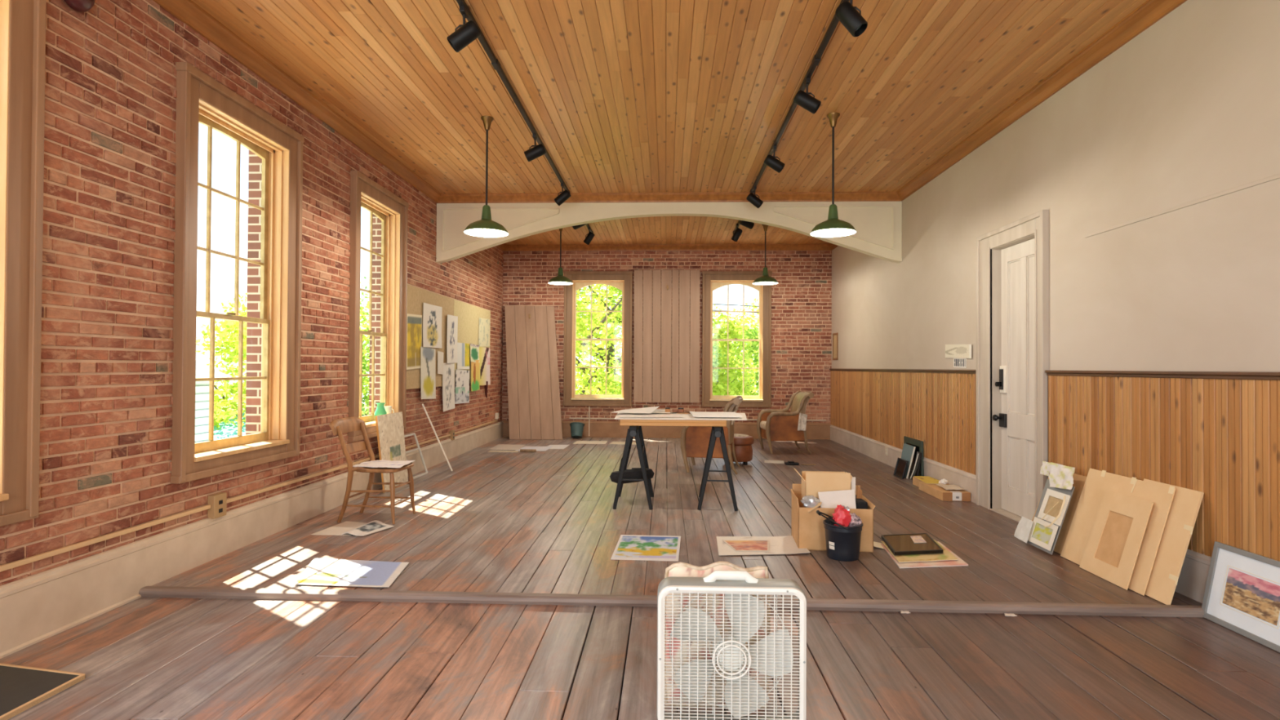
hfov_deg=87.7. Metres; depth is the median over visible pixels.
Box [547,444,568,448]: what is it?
sheet
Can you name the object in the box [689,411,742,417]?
paper stack
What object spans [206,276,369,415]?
leafy tree
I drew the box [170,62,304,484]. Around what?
window
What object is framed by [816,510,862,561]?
bucket
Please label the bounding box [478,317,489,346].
drawing
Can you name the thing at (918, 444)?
frame
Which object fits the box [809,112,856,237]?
pendant lamp
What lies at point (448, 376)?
drawing
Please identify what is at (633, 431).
sawhorse
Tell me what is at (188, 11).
crown molding
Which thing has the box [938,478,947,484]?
tissue
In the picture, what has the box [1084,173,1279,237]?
trim
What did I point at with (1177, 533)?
cardboard sheet
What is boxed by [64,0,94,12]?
bell
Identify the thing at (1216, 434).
wainscot
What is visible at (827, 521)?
rag
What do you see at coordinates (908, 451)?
glazed panel
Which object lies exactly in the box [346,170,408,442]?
window
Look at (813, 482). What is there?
cardboard box
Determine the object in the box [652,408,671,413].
paper
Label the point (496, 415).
outlet box
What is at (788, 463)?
case
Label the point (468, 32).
track spotlight
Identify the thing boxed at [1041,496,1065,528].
ribbon
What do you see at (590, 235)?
track spotlight
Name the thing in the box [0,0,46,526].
window
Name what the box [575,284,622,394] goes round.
leafy tree
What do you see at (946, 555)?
sheet
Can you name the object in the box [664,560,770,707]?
cushion
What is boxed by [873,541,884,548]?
slip
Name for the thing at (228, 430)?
shed
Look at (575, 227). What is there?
track spotlight
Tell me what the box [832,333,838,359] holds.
wall panel
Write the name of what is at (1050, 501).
print
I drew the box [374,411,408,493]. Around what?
canvas
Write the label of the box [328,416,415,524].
chair
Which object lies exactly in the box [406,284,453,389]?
board
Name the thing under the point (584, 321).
leafy tree
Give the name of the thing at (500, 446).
sheet
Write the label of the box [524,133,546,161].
track spotlight
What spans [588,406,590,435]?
wiring raceway
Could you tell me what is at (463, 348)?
drawing
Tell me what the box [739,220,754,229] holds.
track spotlight
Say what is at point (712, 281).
window
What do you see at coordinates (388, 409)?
cup
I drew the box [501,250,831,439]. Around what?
wall
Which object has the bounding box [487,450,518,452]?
sheet
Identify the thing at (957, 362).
card
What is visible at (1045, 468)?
tag
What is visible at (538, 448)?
sheet
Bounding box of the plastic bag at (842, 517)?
[831,506,851,526]
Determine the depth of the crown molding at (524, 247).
12.37 m
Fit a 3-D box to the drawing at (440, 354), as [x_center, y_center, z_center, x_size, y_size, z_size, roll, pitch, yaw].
[-2.666,0.040,8.926,0.011,0.314,0.230,0,-1,2]
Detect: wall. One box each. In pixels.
[0,0,503,585]
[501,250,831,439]
[831,0,1279,372]
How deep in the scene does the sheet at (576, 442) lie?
11.47 m
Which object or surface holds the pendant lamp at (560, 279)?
hanging from the ceiling
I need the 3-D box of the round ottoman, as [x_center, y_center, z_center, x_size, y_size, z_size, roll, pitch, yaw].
[1.330,1.215,9.092,0.444,0.407,0.444,0,-1,2]
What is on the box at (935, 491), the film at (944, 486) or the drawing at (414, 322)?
the film at (944, 486)
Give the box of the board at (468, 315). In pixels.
[453,299,490,383]
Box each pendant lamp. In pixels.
[463,115,508,237]
[547,228,573,284]
[752,224,777,284]
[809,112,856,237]
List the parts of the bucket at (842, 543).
handle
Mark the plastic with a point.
(808, 501)
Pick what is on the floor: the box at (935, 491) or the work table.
the box at (935, 491)
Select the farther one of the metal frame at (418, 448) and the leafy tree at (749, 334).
the leafy tree at (749, 334)
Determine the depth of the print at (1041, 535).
4.84 m
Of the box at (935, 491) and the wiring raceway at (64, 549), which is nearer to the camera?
the wiring raceway at (64, 549)
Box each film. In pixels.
[834,504,844,511]
[936,484,965,489]
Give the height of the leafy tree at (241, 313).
8.828 m
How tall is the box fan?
0.586 m
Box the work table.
[619,419,726,426]
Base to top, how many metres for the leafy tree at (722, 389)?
7.681 m
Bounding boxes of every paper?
[520,448,536,452]
[613,406,658,413]
[618,413,657,417]
[644,413,683,417]
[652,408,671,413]
[1048,462,1075,489]
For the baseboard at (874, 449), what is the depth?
8.86 m
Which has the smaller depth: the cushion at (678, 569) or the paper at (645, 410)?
the cushion at (678, 569)
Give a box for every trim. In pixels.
[138,586,1204,617]
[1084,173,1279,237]
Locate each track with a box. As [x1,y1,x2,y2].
[456,0,570,194]
[586,223,593,233]
[749,0,849,193]
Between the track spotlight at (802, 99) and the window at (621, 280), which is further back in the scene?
the window at (621, 280)
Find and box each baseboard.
[0,421,503,658]
[502,420,831,439]
[830,425,976,503]
[1174,549,1211,603]
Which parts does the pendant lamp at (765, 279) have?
rod, lamp shade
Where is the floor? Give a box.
[0,436,1279,719]
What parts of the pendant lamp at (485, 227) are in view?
lamp shade, rod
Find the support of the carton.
on the floor
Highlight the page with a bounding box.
[311,520,365,535]
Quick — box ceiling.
[191,0,1146,244]
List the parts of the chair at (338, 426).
leg, crest rail, leg, seat, leg, leg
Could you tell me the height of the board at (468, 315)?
1.208 m
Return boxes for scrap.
[801,463,815,465]
[807,502,822,512]
[1004,613,1017,616]
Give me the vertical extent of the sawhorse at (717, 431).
0.767 m
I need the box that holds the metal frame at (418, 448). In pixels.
[404,432,427,479]
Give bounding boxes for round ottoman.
[722,433,754,465]
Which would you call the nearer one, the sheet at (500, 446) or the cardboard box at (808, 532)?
the cardboard box at (808, 532)
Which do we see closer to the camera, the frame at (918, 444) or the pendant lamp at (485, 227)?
the pendant lamp at (485, 227)
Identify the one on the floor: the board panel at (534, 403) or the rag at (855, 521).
the board panel at (534, 403)
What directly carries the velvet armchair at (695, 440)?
on the floor
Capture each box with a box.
[207,492,226,519]
[448,430,454,440]
[494,412,498,419]
[791,476,875,552]
[794,468,852,507]
[919,481,970,501]
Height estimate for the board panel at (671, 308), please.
2.457 m
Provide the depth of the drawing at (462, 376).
9.88 m
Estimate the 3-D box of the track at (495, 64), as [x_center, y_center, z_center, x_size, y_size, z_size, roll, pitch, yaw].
[-1.076,-2.208,4.980,0.046,0.039,7.420,0,-1,2]
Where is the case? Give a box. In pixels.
[784,461,799,465]
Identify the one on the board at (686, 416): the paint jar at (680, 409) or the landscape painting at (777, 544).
the paint jar at (680, 409)
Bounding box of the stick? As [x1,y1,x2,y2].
[422,403,453,471]
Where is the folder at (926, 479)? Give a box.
[913,475,939,484]
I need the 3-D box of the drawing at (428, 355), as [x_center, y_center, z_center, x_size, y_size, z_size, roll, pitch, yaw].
[-2.687,0.171,8.471,0.011,0.667,0.538,0,-1,3]
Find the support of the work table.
on the sawhorse at (717, 431)
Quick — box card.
[953,358,966,368]
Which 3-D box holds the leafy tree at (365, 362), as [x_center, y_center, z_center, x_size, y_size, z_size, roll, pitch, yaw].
[-10.334,1.168,28.503,6.587,8.803,7.468,0,-1,-1]
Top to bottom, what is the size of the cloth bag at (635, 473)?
0.328 m
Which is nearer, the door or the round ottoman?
the door
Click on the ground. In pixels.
(366, 407)
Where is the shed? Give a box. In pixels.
[213,408,362,439]
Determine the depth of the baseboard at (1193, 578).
3.81 m
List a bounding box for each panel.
[504,305,562,439]
[633,270,699,402]
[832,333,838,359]
[901,443,915,479]
[910,451,921,479]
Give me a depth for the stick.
8.29 m
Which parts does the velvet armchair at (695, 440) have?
panel, seat rail, arm, leg, backrest, leg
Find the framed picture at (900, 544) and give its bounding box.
[881,533,942,555]
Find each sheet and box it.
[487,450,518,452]
[488,444,524,449]
[515,446,552,451]
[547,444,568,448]
[573,440,607,444]
[609,441,635,444]
[764,460,784,463]
[880,539,958,562]
[1060,468,1175,595]
[1143,478,1204,604]
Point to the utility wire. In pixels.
(580, 295)
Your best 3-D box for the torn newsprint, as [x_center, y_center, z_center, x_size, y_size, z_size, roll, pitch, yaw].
[2.899,1.277,5.032,0.070,0.163,0.190,0,-1,2]
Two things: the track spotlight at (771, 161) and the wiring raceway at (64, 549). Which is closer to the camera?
the wiring raceway at (64, 549)
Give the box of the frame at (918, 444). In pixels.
[903,435,924,475]
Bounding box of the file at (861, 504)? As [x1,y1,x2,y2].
[855,494,867,509]
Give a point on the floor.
(547, 522)
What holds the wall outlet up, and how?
attached to the wall at (1186, 110)
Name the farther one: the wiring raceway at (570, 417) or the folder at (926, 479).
the wiring raceway at (570, 417)
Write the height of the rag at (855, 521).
0.111 m
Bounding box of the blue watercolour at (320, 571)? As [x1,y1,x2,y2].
[294,557,408,586]
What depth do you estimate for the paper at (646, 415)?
6.38 m
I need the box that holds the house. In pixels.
[195,360,231,442]
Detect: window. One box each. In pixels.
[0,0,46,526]
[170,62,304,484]
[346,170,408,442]
[563,271,632,406]
[701,271,772,407]
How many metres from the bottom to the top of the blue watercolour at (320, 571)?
0.004 m
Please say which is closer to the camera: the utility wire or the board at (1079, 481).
the board at (1079, 481)
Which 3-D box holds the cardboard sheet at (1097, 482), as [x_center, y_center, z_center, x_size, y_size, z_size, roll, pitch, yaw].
[3.047,1.060,4.283,0.230,0.623,0.840,0,-1,2]
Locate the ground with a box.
[216,404,368,422]
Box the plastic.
[800,495,819,507]
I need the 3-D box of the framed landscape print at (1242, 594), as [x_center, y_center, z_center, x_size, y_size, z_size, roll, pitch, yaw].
[3.102,1.193,3.374,0.104,0.411,0.540,0,-1,2]
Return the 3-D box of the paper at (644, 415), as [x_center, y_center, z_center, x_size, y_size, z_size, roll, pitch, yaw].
[-0.022,0.537,6.420,0.360,0.003,0.420,0,-1,-2]
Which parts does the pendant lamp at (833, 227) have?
rod, lamp shade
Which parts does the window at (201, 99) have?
sash, sash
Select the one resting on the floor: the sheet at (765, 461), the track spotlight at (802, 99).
the sheet at (765, 461)
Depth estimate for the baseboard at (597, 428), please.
12.37 m
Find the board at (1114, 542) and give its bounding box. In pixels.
[1079,489,1153,590]
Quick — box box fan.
[656,570,806,719]
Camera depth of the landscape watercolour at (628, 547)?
4.80 m
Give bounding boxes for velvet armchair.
[680,395,743,474]
[756,391,813,453]
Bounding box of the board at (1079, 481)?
[1031,473,1086,554]
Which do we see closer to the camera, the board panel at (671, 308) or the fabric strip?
the fabric strip
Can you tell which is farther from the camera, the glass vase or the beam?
the beam
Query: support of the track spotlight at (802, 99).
hanging from the track at (816, 59)
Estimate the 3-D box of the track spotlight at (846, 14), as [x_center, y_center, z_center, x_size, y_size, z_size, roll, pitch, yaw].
[1.256,-2.059,3.966,0.187,0.273,0.109,0,-1,29]
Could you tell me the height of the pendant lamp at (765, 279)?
0.939 m
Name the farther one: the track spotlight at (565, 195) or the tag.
the track spotlight at (565, 195)
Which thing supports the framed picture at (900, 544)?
on the sheet at (946, 555)
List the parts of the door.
knob, keypad plate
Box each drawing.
[406,313,422,369]
[420,346,435,399]
[422,302,442,348]
[437,351,443,374]
[442,362,454,411]
[446,314,457,363]
[454,369,469,404]
[457,342,469,368]
[470,343,479,362]
[471,360,479,391]
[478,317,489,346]
[479,346,490,385]
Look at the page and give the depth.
5.32 m
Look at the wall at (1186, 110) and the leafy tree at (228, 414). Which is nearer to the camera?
the wall at (1186, 110)
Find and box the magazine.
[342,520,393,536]
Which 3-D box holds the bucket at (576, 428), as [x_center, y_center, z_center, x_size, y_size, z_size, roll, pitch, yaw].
[-1.151,1.282,12.198,0.272,0.306,0.303,0,-1,2]
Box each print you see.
[1031,523,1053,544]
[1044,495,1062,517]
[1201,541,1279,652]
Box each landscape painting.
[716,535,810,555]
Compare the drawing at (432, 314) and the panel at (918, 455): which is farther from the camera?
the drawing at (432, 314)
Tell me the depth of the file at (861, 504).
4.81 m
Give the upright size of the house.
6.400 m
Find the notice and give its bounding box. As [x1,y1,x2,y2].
[945,344,971,358]
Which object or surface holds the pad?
in the cardboard box at (808, 532)
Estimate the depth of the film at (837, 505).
4.66 m
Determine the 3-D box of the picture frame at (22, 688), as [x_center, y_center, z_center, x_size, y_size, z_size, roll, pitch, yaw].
[-2.660,1.343,2.381,0.552,0.022,1.140,0,-1,2]
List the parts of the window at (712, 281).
sash, sash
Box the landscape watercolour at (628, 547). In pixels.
[610,534,680,561]
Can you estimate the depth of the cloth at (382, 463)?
5.72 m
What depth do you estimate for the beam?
8.78 m
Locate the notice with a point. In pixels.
(955, 351)
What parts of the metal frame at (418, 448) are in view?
rail, rail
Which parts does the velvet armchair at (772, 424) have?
seat rail, panel, arm, panel, backrest, leg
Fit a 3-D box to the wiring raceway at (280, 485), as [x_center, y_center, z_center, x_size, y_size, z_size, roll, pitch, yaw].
[-2.791,1.024,7.033,0.022,0.051,4.860,0,-1,2]
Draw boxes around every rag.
[824,516,835,524]
[848,512,862,526]
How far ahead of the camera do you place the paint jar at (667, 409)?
6.77 m
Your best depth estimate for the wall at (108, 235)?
3.92 m
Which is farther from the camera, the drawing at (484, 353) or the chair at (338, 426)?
the drawing at (484, 353)
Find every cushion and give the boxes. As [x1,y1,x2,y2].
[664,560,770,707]
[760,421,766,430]
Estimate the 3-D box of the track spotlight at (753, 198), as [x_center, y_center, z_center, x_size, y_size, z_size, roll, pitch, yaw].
[1.426,-2.016,8.282,0.207,0.264,0.110,0,-1,10]
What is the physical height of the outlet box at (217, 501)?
0.156 m
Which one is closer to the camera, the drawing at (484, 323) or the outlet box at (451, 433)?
the outlet box at (451, 433)
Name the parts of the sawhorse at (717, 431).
leg, leg, leg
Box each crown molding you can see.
[152,0,506,251]
[437,191,901,203]
[502,244,831,251]
[827,0,1186,250]
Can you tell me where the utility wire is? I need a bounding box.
[579,294,759,312]
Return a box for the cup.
[384,405,394,413]
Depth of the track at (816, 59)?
5.11 m
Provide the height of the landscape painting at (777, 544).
0.012 m
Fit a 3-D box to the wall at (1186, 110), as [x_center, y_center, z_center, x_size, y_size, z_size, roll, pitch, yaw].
[3.335,-0.315,4.637,0.200,3.985,15.520,0,-1,2]
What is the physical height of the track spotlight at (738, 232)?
0.274 m
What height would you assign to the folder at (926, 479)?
0.002 m
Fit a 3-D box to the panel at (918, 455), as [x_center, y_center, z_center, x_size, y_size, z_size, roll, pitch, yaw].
[3.240,1.247,7.821,0.108,0.331,0.190,0,-1,2]
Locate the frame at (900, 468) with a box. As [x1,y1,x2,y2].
[893,457,908,479]
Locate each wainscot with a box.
[829,368,976,475]
[1044,370,1279,560]
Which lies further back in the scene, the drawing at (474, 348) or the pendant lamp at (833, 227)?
the drawing at (474, 348)
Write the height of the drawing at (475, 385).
0.493 m
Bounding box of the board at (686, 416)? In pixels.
[614,412,746,420]
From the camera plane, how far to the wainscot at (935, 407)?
8.11 m
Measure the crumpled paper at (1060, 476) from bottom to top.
0.171 m
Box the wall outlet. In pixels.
[884,446,887,455]
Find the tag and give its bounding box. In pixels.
[1040,461,1049,475]
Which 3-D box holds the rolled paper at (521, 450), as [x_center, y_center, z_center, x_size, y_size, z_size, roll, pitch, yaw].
[-1.710,1.386,10.190,0.240,0.042,0.044,0,-1,2]
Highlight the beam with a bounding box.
[435,201,902,263]
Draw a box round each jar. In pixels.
[665,407,670,413]
[677,407,684,412]
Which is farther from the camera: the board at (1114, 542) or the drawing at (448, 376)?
the drawing at (448, 376)
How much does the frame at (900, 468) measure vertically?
0.216 m
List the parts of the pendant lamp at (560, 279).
rod, lamp shade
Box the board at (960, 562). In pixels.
[880,541,968,568]
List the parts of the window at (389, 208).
sash, sash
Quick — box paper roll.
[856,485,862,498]
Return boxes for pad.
[817,489,856,508]
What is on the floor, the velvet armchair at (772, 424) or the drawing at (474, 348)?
the velvet armchair at (772, 424)
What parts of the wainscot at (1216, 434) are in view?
chair rail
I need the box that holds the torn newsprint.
[1013,515,1032,542]
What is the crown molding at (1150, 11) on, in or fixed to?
attached to the wall at (1186, 110)
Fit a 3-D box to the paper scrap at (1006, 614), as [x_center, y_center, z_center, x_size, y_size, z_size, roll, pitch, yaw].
[2.017,1.390,3.636,0.068,0.006,0.037,0,-1,2]
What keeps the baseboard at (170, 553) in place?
attached to the wall at (108, 235)
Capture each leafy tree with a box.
[195,319,246,430]
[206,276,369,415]
[208,293,369,421]
[360,289,369,416]
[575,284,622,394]
[575,284,622,395]
[576,285,729,394]
[712,297,759,395]
[712,312,759,395]
[719,324,759,395]
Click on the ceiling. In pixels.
(620, 95)
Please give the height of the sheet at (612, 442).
0.006 m
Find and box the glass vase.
[374,402,386,418]
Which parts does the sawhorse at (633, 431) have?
leg, leg, leg, leg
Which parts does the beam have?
panel moulding, panel moulding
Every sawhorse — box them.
[613,425,653,510]
[697,426,737,511]
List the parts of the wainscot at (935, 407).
chair rail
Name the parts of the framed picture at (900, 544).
small print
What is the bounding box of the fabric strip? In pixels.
[484,381,488,397]
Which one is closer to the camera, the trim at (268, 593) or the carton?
the trim at (268, 593)
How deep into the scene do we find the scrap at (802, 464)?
8.99 m
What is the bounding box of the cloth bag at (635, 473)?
[609,458,653,484]
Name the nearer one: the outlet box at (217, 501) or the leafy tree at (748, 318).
the outlet box at (217, 501)
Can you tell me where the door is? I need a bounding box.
[975,209,1048,522]
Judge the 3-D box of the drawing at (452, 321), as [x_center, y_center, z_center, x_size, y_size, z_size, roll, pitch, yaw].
[-2.639,-0.292,9.382,0.015,0.679,0.477,0,-1,2]
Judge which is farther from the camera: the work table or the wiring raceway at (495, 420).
the wiring raceway at (495, 420)
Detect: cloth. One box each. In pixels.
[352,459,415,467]
[797,413,807,431]
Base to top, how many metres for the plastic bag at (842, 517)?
0.184 m
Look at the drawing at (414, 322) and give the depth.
7.98 m
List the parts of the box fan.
blade, blade, handle, blade, blade, blade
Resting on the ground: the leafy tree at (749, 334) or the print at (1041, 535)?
the leafy tree at (749, 334)
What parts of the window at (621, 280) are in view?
sash, sash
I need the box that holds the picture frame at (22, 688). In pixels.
[0,662,85,719]
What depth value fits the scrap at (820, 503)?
4.79 m
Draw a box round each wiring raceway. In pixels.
[0,504,210,572]
[226,434,450,503]
[454,419,497,434]
[568,417,826,421]
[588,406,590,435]
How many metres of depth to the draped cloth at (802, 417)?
10.13 m
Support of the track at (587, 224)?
attached to the ceiling
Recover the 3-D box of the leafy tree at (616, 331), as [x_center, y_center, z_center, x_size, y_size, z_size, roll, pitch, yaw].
[0.985,-0.776,27.837,7.381,12.800,8.451,1,-1,-34]
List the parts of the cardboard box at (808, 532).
white strip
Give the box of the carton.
[912,476,922,487]
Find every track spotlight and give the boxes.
[446,5,480,52]
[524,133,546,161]
[554,182,570,205]
[572,223,586,229]
[583,227,594,244]
[731,223,742,241]
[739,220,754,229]
[746,186,763,208]
[764,146,785,173]
[793,77,821,114]
[835,0,867,36]
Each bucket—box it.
[569,422,584,438]
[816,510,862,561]

